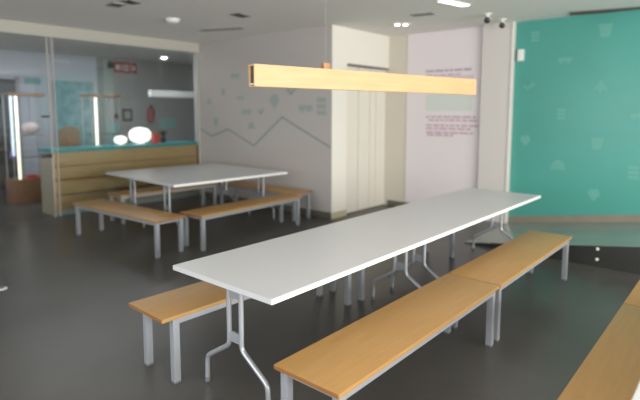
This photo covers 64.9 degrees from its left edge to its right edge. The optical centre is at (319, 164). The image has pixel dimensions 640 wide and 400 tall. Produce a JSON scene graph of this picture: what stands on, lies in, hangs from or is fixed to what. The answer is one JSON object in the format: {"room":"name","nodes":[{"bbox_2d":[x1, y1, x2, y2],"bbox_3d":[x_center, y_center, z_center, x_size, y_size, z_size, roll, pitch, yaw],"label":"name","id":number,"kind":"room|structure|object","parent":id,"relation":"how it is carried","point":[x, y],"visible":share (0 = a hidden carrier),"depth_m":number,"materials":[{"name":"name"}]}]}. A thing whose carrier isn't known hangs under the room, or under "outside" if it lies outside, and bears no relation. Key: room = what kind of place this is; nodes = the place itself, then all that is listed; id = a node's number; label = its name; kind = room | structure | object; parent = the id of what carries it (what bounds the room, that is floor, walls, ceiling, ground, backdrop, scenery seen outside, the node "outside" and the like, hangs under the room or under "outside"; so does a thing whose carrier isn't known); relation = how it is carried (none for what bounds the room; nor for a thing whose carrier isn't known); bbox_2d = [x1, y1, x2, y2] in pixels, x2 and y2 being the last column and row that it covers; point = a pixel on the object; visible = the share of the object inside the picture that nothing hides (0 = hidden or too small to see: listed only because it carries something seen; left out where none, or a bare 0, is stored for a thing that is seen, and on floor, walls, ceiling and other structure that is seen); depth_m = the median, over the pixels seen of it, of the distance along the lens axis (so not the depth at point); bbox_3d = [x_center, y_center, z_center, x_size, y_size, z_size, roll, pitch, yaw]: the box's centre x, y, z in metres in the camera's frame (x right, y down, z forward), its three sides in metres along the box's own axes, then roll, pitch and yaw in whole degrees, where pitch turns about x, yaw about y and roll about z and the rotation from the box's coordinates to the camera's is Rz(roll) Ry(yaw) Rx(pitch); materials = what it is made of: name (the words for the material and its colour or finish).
{"room":"eatery","nodes":[
{"label":"eatery","id":0,"kind":"room"},
{"bbox_2d":[0,50,99,176],"bbox_3d":[-8.458,-0.818,9.497,0.150,3.030,8.650,5,8,40],"label":"wall","id":1,"kind":"structure","parent":0,"point":[20,64],"depth_m":11.63,"materials":[{"name":"white paint"}]},
{"bbox_2d":[0,77,24,188],"bbox_3d":[-7.041,-0.683,10.971,0.110,2.460,1.000,5,8,40],"label":"door","id":2,"kind":"structure","parent":1,"relation":"in","point":[6,85],"depth_m":11.15,"materials":[{"name":"grey"}]},
{"bbox_2d":[24,78,40,84],"bbox_3d":[-6.556,-1.892,11.488,0.010,0.140,0.340,5,8,40],"label":"poster","id":3,"kind":"object","parent":1,"relation":"attached to","point":[37,81],"visible":1,"depth_m":11.48,"materials":[{"name":"teal paper"}]},
{"bbox_2d":[51,80,95,146],"bbox_3d":[-5.971,-1.206,12.247,0.010,1.600,0.980,5,8,40],"label":"poster","id":4,"kind":"object","parent":1,"relation":"attached to","point":[67,93],"visible":0.64,"depth_m":12.23,"materials":[{"name":"teal paper"}]},
{"bbox_2d":[96,57,194,144],"bbox_3d":[-4.483,-1.263,13.838,0.500,3.030,3.150,5,8,40],"label":"wall","id":5,"kind":"structure","parent":0,"point":[151,75],"depth_m":13.29,"materials":[{"name":"grey paint"}]},
{"bbox_2d":[108,60,113,67],"bbox_3d":[-5.171,-2.467,12.447,0.090,0.190,0.120,5,8,40],"label":"wall speaker","id":6,"kind":"object","parent":5,"relation":"attached to","point":[110,64],"visible":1,"depth_m":12.41,"materials":[{"name":"black plastic"}]},
{"bbox_2d":[107,122,120,143],"bbox_3d":[-5.179,-0.787,12.679,0.010,0.520,0.340,5,8,40],"label":"poster","id":7,"kind":"object","parent":5,"relation":"attached to","point":[114,126],"visible":0.71,"depth_m":12.65,"materials":[{"name":"teal paper"}]},
{"bbox_2d":[113,61,136,73],"bbox_3d":[-4.936,-2.445,12.777,0.023,0.270,0.620,5,8,40],"label":"sign","id":8,"kind":"object","parent":5,"relation":"attached to","point":[119,67],"visible":0.99,"depth_m":12.76,"materials":[{"name":"red plastic"}]},
{"bbox_2d":[122,109,132,120],"bbox_3d":[-4.933,-1.263,12.909,0.020,0.300,0.260,5,8,40],"label":"picture frame","id":9,"kind":"object","parent":5,"relation":"attached to","point":[127,113],"visible":1,"depth_m":12.91,"materials":[{"name":"black plastic"}]},
{"bbox_2d":[124,111,130,118],"bbox_3d":[-4.938,-1.263,12.912,0.008,0.200,0.180,5,8,40],"label":"picture","id":10,"kind":"object","parent":9,"relation":"attached to","point":[127,114],"depth_m":12.91},
{"bbox_2d":[147,105,154,121],"bbox_3d":[-4.469,-1.336,13.330,0.168,0.440,0.188,5,8,40],"label":"fire extinguisher","id":11,"kind":"object","parent":5,"relation":"attached to","point":[150,113],"visible":1,"depth_m":13.27,"materials":[{"name":"red metal"}]},
{"bbox_2d":[159,118,175,127],"bbox_3d":[-4.176,-1.125,13.819,0.010,0.280,0.500,5,8,40],"label":"poster","id":12,"kind":"object","parent":5,"relation":"attached to","point":[164,122],"visible":1,"depth_m":13.81,"materials":[{"name":"teal paper"}]},
{"bbox_2d":[193,25,331,212],"bbox_3d":[-1.127,-0.763,9.107,3.590,3.030,0.160,5,8,40],"label":"wall","id":13,"kind":"structure","parent":0,"point":[307,162],"depth_m":8.77,"materials":[{"name":"grey paint"}]},
{"bbox_2d":[0,19,198,52],"bbox_3d":[-5.268,-1.950,6.675,0.110,0.180,8.720,5,8,40],"label":"trim","id":14,"kind":"structure","parent":13,"relation":"attached to","point":[6,26],"depth_m":8.34,"materials":[{"name":"grey"}]},
{"bbox_2d":[135,46,199,204],"bbox_3d":[-2.896,-0.727,9.578,0.012,2.845,1.389,5,8,40],"label":"window","id":15,"kind":"structure","parent":13,"relation":"in","point":[135,46],"depth_m":10.05,"materials":[{"name":"clear glass"}]},
{"bbox_2d":[196,53,200,195],"bbox_3d":[-2.436,-0.780,10.111,0.040,2.850,0.025,5,8,40],"label":"trim","id":16,"kind":"structure","parent":13,"relation":"attached to","point":[197,69],"depth_m":10.08,"materials":[{"name":"grey metal"}]},
{"bbox_2d":[214,118,218,125],"bbox_3d":[-2.011,-0.813,9.756,0.154,0.152,0.003,5,8,40],"label":"pictogram","id":17,"kind":"object","parent":13,"relation":"attached to","point":[215,119],"visible":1,"depth_m":9.75,"materials":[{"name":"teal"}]},
{"bbox_2d":[231,73,238,78],"bbox_3d":[-1.569,-1.623,9.292,0.240,0.096,0.003,5,8,40],"label":"pictogram","id":18,"kind":"object","parent":13,"relation":"attached to","point":[236,75],"visible":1,"depth_m":9.28,"materials":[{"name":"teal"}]},
{"bbox_2d":[241,109,250,114],"bbox_3d":[-1.343,-0.945,9.166,0.260,0.104,0.003,5,8,40],"label":"pictogram","id":19,"kind":"object","parent":13,"relation":"attached to","point":[243,111],"visible":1,"depth_m":9.16,"materials":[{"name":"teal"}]},
{"bbox_2d":[248,122,254,128],"bbox_3d":[-1.245,-0.704,9.106,0.176,0.128,0.003,5,8,40],"label":"pictogram","id":20,"kind":"object","parent":13,"relation":"attached to","point":[251,125],"visible":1,"depth_m":9.10,"materials":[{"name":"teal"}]},
{"bbox_2d":[201,116,330,147],"bbox_3d":[-1.113,-0.586,9.003,3.379,0.542,0.004,5,8,40],"label":"zigzag line","id":21,"kind":"object","parent":13,"relation":"attached to","point":[282,116],"visible":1,"depth_m":8.79,"materials":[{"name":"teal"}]},
{"bbox_2d":[205,191,330,218],"bbox_3d":[-1.121,0.707,9.139,3.420,0.100,0.012,5,8,40],"label":"baseboard","id":22,"kind":"structure","parent":13,"relation":"attached to","point":[317,213],"depth_m":8.64,"materials":[{"name":"grey"}]},
{"bbox_2d":[270,94,278,108],"bbox_3d":[-0.788,-1.078,8.674,0.240,0.252,0.003,5,8,40],"label":"pictogram","id":23,"kind":"object","parent":13,"relation":"attached to","point":[274,99],"visible":1,"depth_m":8.67,"materials":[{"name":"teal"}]},
{"bbox_2d":[287,88,296,94],"bbox_3d":[-0.463,-1.233,8.376,0.254,0.166,0.004,5,8,40],"label":"pictogram","id":24,"kind":"object","parent":13,"relation":"attached to","point":[288,89],"visible":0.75,"depth_m":8.39,"materials":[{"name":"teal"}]},
{"bbox_2d":[299,105,312,111],"bbox_3d":[-0.235,-0.904,8.215,0.300,0.120,0.003,5,8,40],"label":"pictogram","id":25,"kind":"object","parent":13,"relation":"attached to","point":[302,108],"visible":1,"depth_m":8.21,"materials":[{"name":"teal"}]},
{"bbox_2d":[317,98,325,114],"bbox_3d":[0.023,-0.918,7.990,0.196,0.274,0.003,5,8,40],"label":"pictogram","id":26,"kind":"object","parent":13,"relation":"attached to","point":[319,106],"visible":1,"depth_m":7.99,"materials":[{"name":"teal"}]},
{"bbox_2d":[331,209,346,218],"bbox_3d":[0.308,0.811,8.168,0.012,0.100,0.392,5,8,40],"label":"baseboard","id":27,"kind":"object","parent":13,"relation":"attached to","point":[341,213],"visible":1,"depth_m":8.16,"materials":[{"name":"beige wood"}]},
{"bbox_2d":[0,188,639,399],"bbox_3d":[-1.080,1.205,5.426,16.900,0.120,11.800,5,8,40],"label":"floor","id":28,"kind":"structure","parent":0,"point":[69,330],"depth_m":4.16,"materials":[{"name":"concrete"}]},
{"bbox_2d":[0,93,46,204],"bbox_3d":[-5.497,-0.302,9.427,0.445,2.030,0.620,5,8,40],"label":"display stand","id":29,"kind":"object","parent":28,"relation":"on","point":[20,190],"visible":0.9,"depth_m":9.25,"materials":[{"name":"brown wood"}]},
{"bbox_2d":[9,155,39,158],"bbox_3d":[-5.500,-0.133,9.447,0.360,0.010,0.540,5,8,40],"label":"shelf","id":30,"kind":"object","parent":29,"relation":"attached to","point":[18,157],"depth_m":9.41,"materials":[{"name":"clear glass"}]},
{"bbox_2d":[10,134,41,135],"bbox_3d":[-5.499,-0.541,9.404,0.360,0.010,0.540,5,8,40],"label":"shelf","id":31,"kind":"object","parent":29,"relation":"attached to","point":[11,134],"depth_m":9.38,"materials":[{"name":"clear glass"}]},
{"bbox_2d":[21,96,39,134],"bbox_3d":[-5.423,-0.909,9.407,0.310,0.718,0.310,5,8,40],"label":"lantern","id":32,"kind":"object","parent":29,"relation":"on","point":[30,128],"visible":1,"depth_m":9.33,"materials":[{"name":"grey"}]},
{"bbox_2d":[26,174,36,178],"bbox_3d":[-5.389,0.232,9.415,0.100,0.070,0.160,5,8,40],"label":"box","id":33,"kind":"object","parent":29,"relation":"on","point":[32,176],"visible":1,"depth_m":9.38,"materials":[{"name":"red"}]},
{"bbox_2d":[3,32,54,224],"bbox_3d":[-4.673,-0.516,7.518,0.060,2.845,1.225,5,8,40],"label":"window","id":34,"kind":"structure","parent":28,"relation":"on","point":[42,116],"depth_m":7.92,"materials":[{"name":"clear glass"}]},
{"bbox_2d":[45,37,55,216],"bbox_3d":[-4.269,-0.562,7.986,0.040,2.850,0.015,5,8,40],"label":"trim","id":35,"kind":"structure","parent":28,"relation":"on","point":[46,48],"depth_m":7.97,"materials":[{"name":"grey metal"}]},
{"bbox_2d":[51,37,61,215],"bbox_3d":[-4.215,-0.568,8.049,0.040,2.850,0.012,5,8,40],"label":"trim","id":36,"kind":"structure","parent":28,"relation":"on","point":[51,37],"depth_m":8.03,"materials":[{"name":"grey metal"}]},
{"bbox_2d":[59,126,80,146],"bbox_3d":[-4.956,-0.035,9.862,0.420,1.410,0.420,5,8,40],"label":"wooden chair","id":37,"kind":"object","parent":28,"relation":"on","point":[70,135],"visible":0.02,"depth_m":9.66,"materials":[{"name":"brown wood"}]},
{"bbox_2d":[64,39,135,215],"bbox_3d":[-3.781,-0.622,8.551,0.012,2.845,1.318,5,8,40],"label":"window","id":38,"kind":"structure","parent":28,"relation":"on","point":[69,39],"depth_m":9.00,"materials":[{"name":"clear glass"}]},
{"bbox_2d":[80,94,120,145],"bbox_3d":[-4.350,-0.367,10.073,0.440,2.030,0.620,5,8,40],"label":"display stand","id":39,"kind":"object","parent":28,"relation":"on","point":[95,96],"visible":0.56,"depth_m":9.79,"materials":[{"name":"brown wood"}]},
{"bbox_2d":[89,133,118,134],"bbox_3d":[-4.350,-0.606,10.049,0.360,0.010,0.540,5,8,40],"label":"shelf","id":40,"kind":"object","parent":39,"relation":"attached to","point":[90,133],"depth_m":10.06,"materials":[{"name":"clear glass"}]},
{"bbox_2d":[38,141,197,215],"bbox_3d":[-3.596,0.183,9.341,0.570,1.090,2.790,5,8,40],"label":"counter","id":41,"kind":"object","parent":28,"relation":"on","point":[82,169],"depth_m":8.73,"materials":[{"name":"brown wood"}]},
{"bbox_2d":[38,141,196,152],"bbox_3d":[-3.595,-0.332,9.287,0.570,0.055,2.790,5,8,40],"label":"countertop","id":42,"kind":"structure","parent":41,"relation":"on","point":[170,143],"depth_m":8.93,"materials":[{"name":"teal"}]},
{"bbox_2d":[114,136,126,144],"bbox_3d":[-3.638,-0.434,9.187,0.224,0.170,0.224,5,8,40],"label":"globe lamp","id":43,"kind":"object","parent":41,"relation":"on","point":[120,140],"visible":1,"depth_m":9.11,"materials":[{"name":"white glass"}]},
{"bbox_2d":[129,127,150,143],"bbox_3d":[-3.393,-0.539,9.495,0.400,0.315,0.400,5,8,40],"label":"globe lamp","id":44,"kind":"object","parent":41,"relation":"on","point":[141,135],"visible":0.98,"depth_m":9.35,"materials":[{"name":"white glass"}]},
{"bbox_2d":[151,133,160,142],"bbox_3d":[-3.186,-0.504,9.771,0.106,0.190,0.156,4,7,32],"label":"box","id":45,"kind":"object","parent":41,"relation":"on","point":[155,137],"visible":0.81,"depth_m":9.72,"materials":[{"name":"red"}]},
{"bbox_2d":[157,129,167,142],"bbox_3d":[-3.129,-0.564,9.950,0.272,0.271,0.225,5,8,40],"label":"potted plant","id":46,"kind":"object","parent":41,"relation":"on","point":[163,139],"visible":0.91,"depth_m":9.94,"materials":[{"name":"green plant"}]},
{"bbox_2d":[73,199,185,258],"bbox_3d":[-2.514,0.800,6.535,1.920,0.450,0.415,5,7,37],"label":"wooden bench","id":47,"kind":"object","parent":28,"relation":"on","point":[154,217],"visible":1,"depth_m":6.27,"materials":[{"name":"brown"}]},
{"bbox_2d":[107,183,217,224],"bbox_3d":[-2.548,0.609,8.364,0.415,0.450,1.816,5,8,40],"label":"wooden bench","id":48,"kind":"object","parent":28,"relation":"on","point":[142,192],"visible":0.79,"depth_m":8.11,"materials":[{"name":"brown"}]},
{"bbox_2d":[106,163,242,227],"bbox_3d":[-2.260,0.470,8.139,0.987,0.775,1.960,6,8,43],"label":"table","id":49,"kind":"object","parent":28,"relation":"on","point":[132,175],"visible":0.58,"depth_m":7.94,"materials":[{"name":"grey laminate"}]},
{"bbox_2d":[137,167,286,224],"bbox_3d":[-1.538,0.541,7.465,0.986,0.775,1.960,6,8,43],"label":"table","id":50,"kind":"object","parent":28,"relation":"on","point":[204,177],"visible":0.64,"depth_m":7.22,"materials":[{"name":"grey laminate"}]},
{"bbox_2d":[129,274,350,383],"bbox_3d":[-0.475,1.080,3.892,0.415,0.450,1.882,5,8,42],"label":"wooden bench","id":51,"kind":"object","parent":28,"relation":"on","point":[176,306],"visible":0.62,"depth_m":3.34,"materials":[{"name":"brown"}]},
{"bbox_2d":[180,193,301,251],"bbox_3d":[-1.013,0.759,6.952,0.415,0.450,1.882,5,8,38],"label":"wooden bench","id":52,"kind":"object","parent":28,"relation":"on","point":[205,213],"visible":0.96,"depth_m":6.65,"materials":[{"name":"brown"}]},
{"bbox_2d":[218,180,311,221],"bbox_3d":[-0.969,0.596,8.518,1.882,0.450,0.415,5,8,40],"label":"wooden bench","id":53,"kind":"object","parent":28,"relation":"on","point":[236,184],"visible":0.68,"depth_m":8.25,"materials":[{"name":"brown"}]},
{"bbox_2d":[173,213,457,399],"bbox_3d":[0.116,0.951,3.740,0.894,0.740,2.165,5,8,40],"label":"table","id":54,"kind":"object","parent":28,"relation":"on","point":[273,271],"visible":0.87,"depth_m":3.30,"materials":[{"name":"grey laminate"}]},
{"bbox_2d":[274,274,499,399],"bbox_3d":[0.538,1.163,3.110,0.415,0.450,1.882,5,8,40],"label":"wooden bench","id":55,"kind":"object","parent":28,"relation":"on","point":[343,362],"visible":1,"depth_m":2.82,"materials":[{"name":"brown wood"}]},
{"bbox_2d":[329,232,454,301],"bbox_3d":[0.832,0.933,5.326,0.415,0.450,1.882,5,8,41],"label":"wooden bench","id":56,"kind":"object","parent":28,"relation":"on","point":[361,273],"visible":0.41,"depth_m":4.76,"materials":[{"name":"grey"}]},
{"bbox_2d":[372,188,540,290],"bbox_3d":[1.526,0.783,5.375,0.894,0.740,2.165,5,8,40],"label":"table","id":57,"kind":"object","parent":28,"relation":"on","point":[463,208],"visible":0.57,"depth_m":5.15,"materials":[{"name":"grey laminate"}]},
{"bbox_2d":[448,230,571,341],"bbox_3d":[1.779,1.016,4.549,0.415,0.450,1.910,5,8,40],"label":"wooden bench","id":58,"kind":"object","parent":28,"relation":"on","point":[504,264],"visible":0.72,"depth_m":4.30,"materials":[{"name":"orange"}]},
{"bbox_2d":[557,304,639,399],"bbox_3d":[1.545,1.229,2.502,0.415,0.450,1.882,5,8,40],"label":"wooden bench","id":59,"kind":"object","parent":28,"relation":"on","point":[611,369],"visible":1,"depth_m":2.52,"materials":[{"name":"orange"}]},
{"bbox_2d":[624,280,639,306],"bbox_3d":[2.777,1.082,3.930,0.415,0.450,1.882,5,8,40],"label":"wooden bench","id":60,"kind":"object","parent":28,"relation":"on","point":[633,299],"visible":0.15,"depth_m":3.43,"materials":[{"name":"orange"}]},
{"bbox_2d":[632,382,639,399],"bbox_3d":[2.026,1.117,2.185,0.894,0.740,2.165,5,8,40],"label":"table","id":61,"kind":"object","parent":28,"relation":"on","point":[636,396],"visible":1,"depth_m":1.73,"materials":[{"name":"grey"}]},
{"bbox_2d":[0,0,639,63],"bbox_3d":[-1.073,-1.928,5.099,16.900,0.120,11.800,5,8,40],"label":"ceiling","id":62,"kind":"structure","parent":0,"point":[147,18],"depth_m":7.02,"materials":[{"name":"white paint"}]},
{"bbox_2d":[106,2,124,7],"bbox_3d":[-2.554,-1.989,6.291,0.160,0.012,0.240,-5,8,-39],"label":"ceiling vent","id":63,"kind":"object","parent":62,"relation":"in","point":[112,4],"visible":1,"depth_m":6.28,"materials":[{"name":"grey metal"}]},
{"bbox_2d":[120,0,140,4],"bbox_3d":[-2.308,-1.972,6.134,0.140,0.012,0.200,2,6,21],"label":"ceiling vent","id":64,"kind":"object","parent":62,"relation":"in","point":[131,2],"visible":1,"depth_m":6.12,"materials":[{"name":"grey metal"}]},
{"bbox_2d":[149,57,193,97],"bbox_3d":[-3.058,-1.934,10.658,0.090,1.030,1.250,5,8,39],"label":"linear pendant","id":65,"kind":"object","parent":62,"relation":"hanging from","point":[152,93],"visible":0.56,"depth_m":10.56,"materials":[{"name":"white"}]},
{"bbox_2d":[165,18,180,23],"bbox_3d":[-2.127,-2.062,7.279,0.220,0.069,0.220,5,8,40],"label":"dome lamp","id":66,"kind":"object","parent":62,"relation":"attached to","point":[168,20],"visible":1,"depth_m":7.21,"materials":[{"name":"white plastic"}]},
{"bbox_2d":[198,27,242,31],"bbox_3d":[-1.605,-2.182,8.155,0.750,0.012,0.160,2,6,18],"label":"ceiling vent","id":67,"kind":"object","parent":62,"relation":"in","point":[233,28],"visible":1,"depth_m":8.13,"materials":[{"name":"grey metal"}]},
{"bbox_2d":[230,13,249,17],"bbox_3d":[-1.103,-2.057,6.966,0.150,0.012,0.260,4,7,30],"label":"ceiling vent","id":68,"kind":"object","parent":62,"relation":"in","point":[240,15],"visible":1,"depth_m":6.94,"materials":[{"name":"grey metal"}]},
{"bbox_2d":[248,63,475,94],"bbox_3d":[0.501,-1.159,3.948,2.420,1.165,0.075,-5,8,-39],"label":"lamp","id":69,"kind":"object","parent":62,"relation":"hanging from","point":[260,75],"visible":1,"depth_m":3.74,"materials":[{"name":"brown wood"}]},
{"bbox_2d":[392,23,410,25],"bbox_3d":[1.235,-2.115,7.646,0.280,0.028,0.150,0,6,1],"label":"recessed light","id":70,"kind":"object","parent":62,"relation":"in","point":[393,24],"visible":1,"depth_m":7.62,"materials":[{"name":"white plastic"}]},
{"bbox_2d":[410,12,434,16],"bbox_3d":[1.394,-2.041,6.867,0.300,0.012,0.160,4,7,30],"label":"ceiling vent","id":71,"kind":"object","parent":62,"relation":"in","point":[425,13],"visible":1,"depth_m":6.85,"materials":[{"name":"grey metal"}]},
{"bbox_2d":[436,0,470,6],"bbox_3d":[1.628,-1.962,6.130,0.500,0.016,0.140,-4,7,-37],"label":"light panel","id":72,"kind":"object","parent":62,"relation":"attached to","point":[451,2],"visible":1,"depth_m":6.12,"materials":[{"name":"white plastic"}]},
{"bbox_2d":[483,13,491,22],"bbox_3d":[2.273,-1.970,6.836,0.110,0.143,0.198,2,6,21],"label":"security camera","id":73,"kind":"object","parent":62,"relation":"attached to","point":[487,18],"visible":1,"depth_m":6.78,"materials":[{"name":"white plastic"}]},
{"bbox_2d":[498,18,506,27],"bbox_3d":[2.618,-2.011,7.236,0.110,0.143,0.198,2,6,21],"label":"security camera","id":74,"kind":"object","parent":62,"relation":"attached to","point":[502,23],"visible":1,"depth_m":7.17,"materials":[{"name":"white plastic"}]},
{"bbox_2d":[570,6,639,15],"bbox_3d":[3.865,-2.004,6.554,1.100,0.012,0.270,3,7,26],"label":"ceiling vent","id":75,"kind":"object","parent":62,"relation":"in","point":[597,11],"visible":1,"depth_m":6.61,"materials":[{"name":"grey metal"}]},
{"bbox_2d":[347,28,388,67],"bbox_3d":[0.785,-1.942,8.542,0.120,0.560,1.220,5,8,40],"label":"wall","id":76,"kind":"structure","parent":0,"point":[363,48],"depth_m":8.46,"materials":[{"name":"white paint"}]},
{"bbox_2d":[331,25,346,212],"bbox_3d":[0.263,-0.651,8.066,0.124,3.030,0.378,5,8,40],"label":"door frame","id":77,"kind":"structure","parent":76,"relation":"attached to","point":[339,34],"depth_m":8.02,"materials":[{"name":"white paint"}]},
{"bbox_2d":[346,63,388,212],"bbox_3d":[0.793,-0.441,8.685,0.095,2.465,1.215,5,8,40],"label":"door","id":78,"kind":"structure","parent":76,"relation":"in","point":[365,158],"depth_m":8.70,"materials":[{"name":"beige laminate"}]},
{"bbox_2d":[478,22,515,222],"bbox_3d":[2.710,-0.615,7.766,0.470,3.030,0.090,5,8,40],"label":"wall column","id":79,"kind":"structure","parent":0,"point":[497,41],"depth_m":7.71,"materials":[{"name":"grey paint"}]},
{"bbox_2d":[383,9,639,222],"bbox_3d":[4.693,-0.451,6.231,9.410,3.030,0.150,5,8,40],"label":"wall","id":80,"kind":"structure","parent":0,"point":[614,59],"depth_m":7.11,"materials":[{"name":"teal paint"}]},
{"bbox_2d":[387,200,407,205],"bbox_3d":[1.894,0.763,8.663,1.740,0.100,0.012,5,8,40],"label":"baseboard","id":81,"kind":"structure","parent":80,"relation":"attached to","point":[389,202],"depth_m":9.11,"materials":[{"name":"grey wood"}]},
{"bbox_2d":[405,26,482,202],"bbox_3d":[2.033,-0.733,8.387,1.362,2.923,0.014,5,8,40],"label":"wall panel","id":82,"kind":"object","parent":80,"relation":"attached to","point":[443,130],"visible":0.96,"depth_m":8.36,"materials":[{"name":"white paint"}]},
{"bbox_2d":[504,21,514,223],"bbox_3d":[2.848,-0.595,7.579,0.025,3.030,0.015,5,8,40],"label":"trim","id":83,"kind":"structure","parent":80,"relation":"attached to","point":[513,22],"depth_m":7.55,"materials":[{"name":"white paint"}]},
{"bbox_2d":[517,49,523,60],"bbox_3d":[2.974,-1.613,7.460,0.084,0.170,0.053,5,8,40],"label":"alarm box","id":84,"kind":"object","parent":80,"relation":"attached to","point":[520,57],"visible":1,"depth_m":7.44,"materials":[{"name":"white plastic"}]},
{"bbox_2d":[520,136,529,145],"bbox_3d":[3.068,-0.351,7.542,0.150,0.158,0.003,5,8,40],"label":"pictogram","id":85,"kind":"object","parent":80,"relation":"attached to","point":[525,139],"visible":1,"depth_m":7.54,"materials":[{"name":"teal paint"}]},
{"bbox_2d":[523,83,533,89],"bbox_3d":[3.083,-1.149,7.445,0.170,0.110,0.004,5,8,40],"label":"pictogram","id":86,"kind":"object","parent":80,"relation":"attached to","point":[532,84],"visible":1,"depth_m":7.45,"materials":[{"name":"teal paint"}]},
{"bbox_2d":[531,31,538,41],"bbox_3d":[3.131,-1.859,7.332,0.105,0.147,0.003,5,8,40],"label":"pictogram","id":87,"kind":"object","parent":80,"relation":"attached to","point":[533,32],"visible":1,"depth_m":7.33,"materials":[{"name":"teal paint"}]},
{"bbox_2d":[551,160,564,169],"bbox_3d":[3.431,0.009,7.265,0.198,0.144,0.003,5,8,40],"label":"pictogram","id":88,"kind":"object","parent":80,"relation":"attached to","point":[557,164],"visible":1,"depth_m":7.26,"materials":[{"name":"teal paint"}]},
{"bbox_2d":[557,109,564,118],"bbox_3d":[3.440,-0.717,7.183,0.105,0.147,0.003,5,8,40],"label":"pictogram","id":89,"kind":"object","parent":80,"relation":"attached to","point":[558,113],"visible":1,"depth_m":7.18,"materials":[{"name":"teal paint"}]},
{"bbox_2d":[558,57,571,62],"bbox_3d":[3.450,-1.464,7.098,0.180,0.072,0.003,5,8,40],"label":"pictogram","id":90,"kind":"object","parent":80,"relation":"attached to","point":[568,59],"visible":1,"depth_m":7.09,"materials":[{"name":"teal paint"}]},
{"bbox_2d":[509,215,639,221],"bbox_3d":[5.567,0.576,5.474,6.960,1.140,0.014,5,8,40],"label":"baseboard","id":91,"kind":"structure","parent":80,"relation":"attached to","point":[560,218],"depth_m":7.13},
{"bbox_2d":[587,189,599,200],"bbox_3d":[3.795,0.432,6.995,0.165,0.173,0.003,5,8,40],"label":"pictogram","id":92,"kind":"object","parent":80,"relation":"attached to","point":[593,194],"visible":1,"depth_m":6.99,"materials":[{"name":"teal paint"}]},
{"bbox_2d":[591,138,603,148],"bbox_3d":[3.804,-0.284,6.914,0.158,0.157,0.003,5,8,40],"label":"pictogram","id":93,"kind":"object","parent":80,"relation":"attached to","point":[596,142],"visible":1,"depth_m":6.91,"materials":[{"name":"teal paint"}]},
{"bbox_2d":[594,80,606,93],"bbox_3d":[3.805,-1.052,6.833,0.162,0.198,0.003,5,8,40],"label":"pictogram","id":94,"kind":"object","parent":80,"relation":"attached to","point":[600,86],"visible":1,"depth_m":6.83,"materials":[{"name":"teal paint"}]},
{"bbox_2d":[599,23,612,36],"bbox_3d":[3.822,-1.794,6.743,0.173,0.171,0.003,5,8,40],"label":"pictogram","id":95,"kind":"object","parent":80,"relation":"attached to","point":[605,29],"visible":1,"depth_m":6.74,"materials":[{"name":"teal paint"}]},
{"bbox_2d":[627,166,638,179],"bbox_3d":[4.145,0.113,6.661,0.126,0.176,0.003,5,8,40],"label":"pictogram","id":96,"kind":"object","parent":80,"relation":"attached to","point":[629,167],"visible":1,"depth_m":6.66,"materials":[{"name":"teal paint"}]},
{"bbox_2d":[630,114,639,118],"bbox_3d":[4.154,-0.624,6.577,0.180,0.072,0.003,5,8,40],"label":"pictogram","id":97,"kind":"object","parent":80,"relation":"attached to","point":[633,116],"visible":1,"depth_m":6.60,"materials":[{"name":"teal paint"}]},
{"bbox_2d":[466,222,639,246],"bbox_3d":[5.054,0.688,4.885,6.960,1.042,1.588,5,8,40],"label":"platform","id":98,"kind":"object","parent":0,"point":[626,234],"depth_m":6.53,"materials":[{"name":"plastic"}]},
{"bbox_2d":[465,242,639,274],"bbox_3d":[4.534,0.753,4.281,6.960,1.040,0.012,5,8,40],"label":"trim","id":99,"kind":"structure","parent":98,"relation":"attached to","point":[619,258],"depth_m":5.52,"materials":[{"name":"paint"}]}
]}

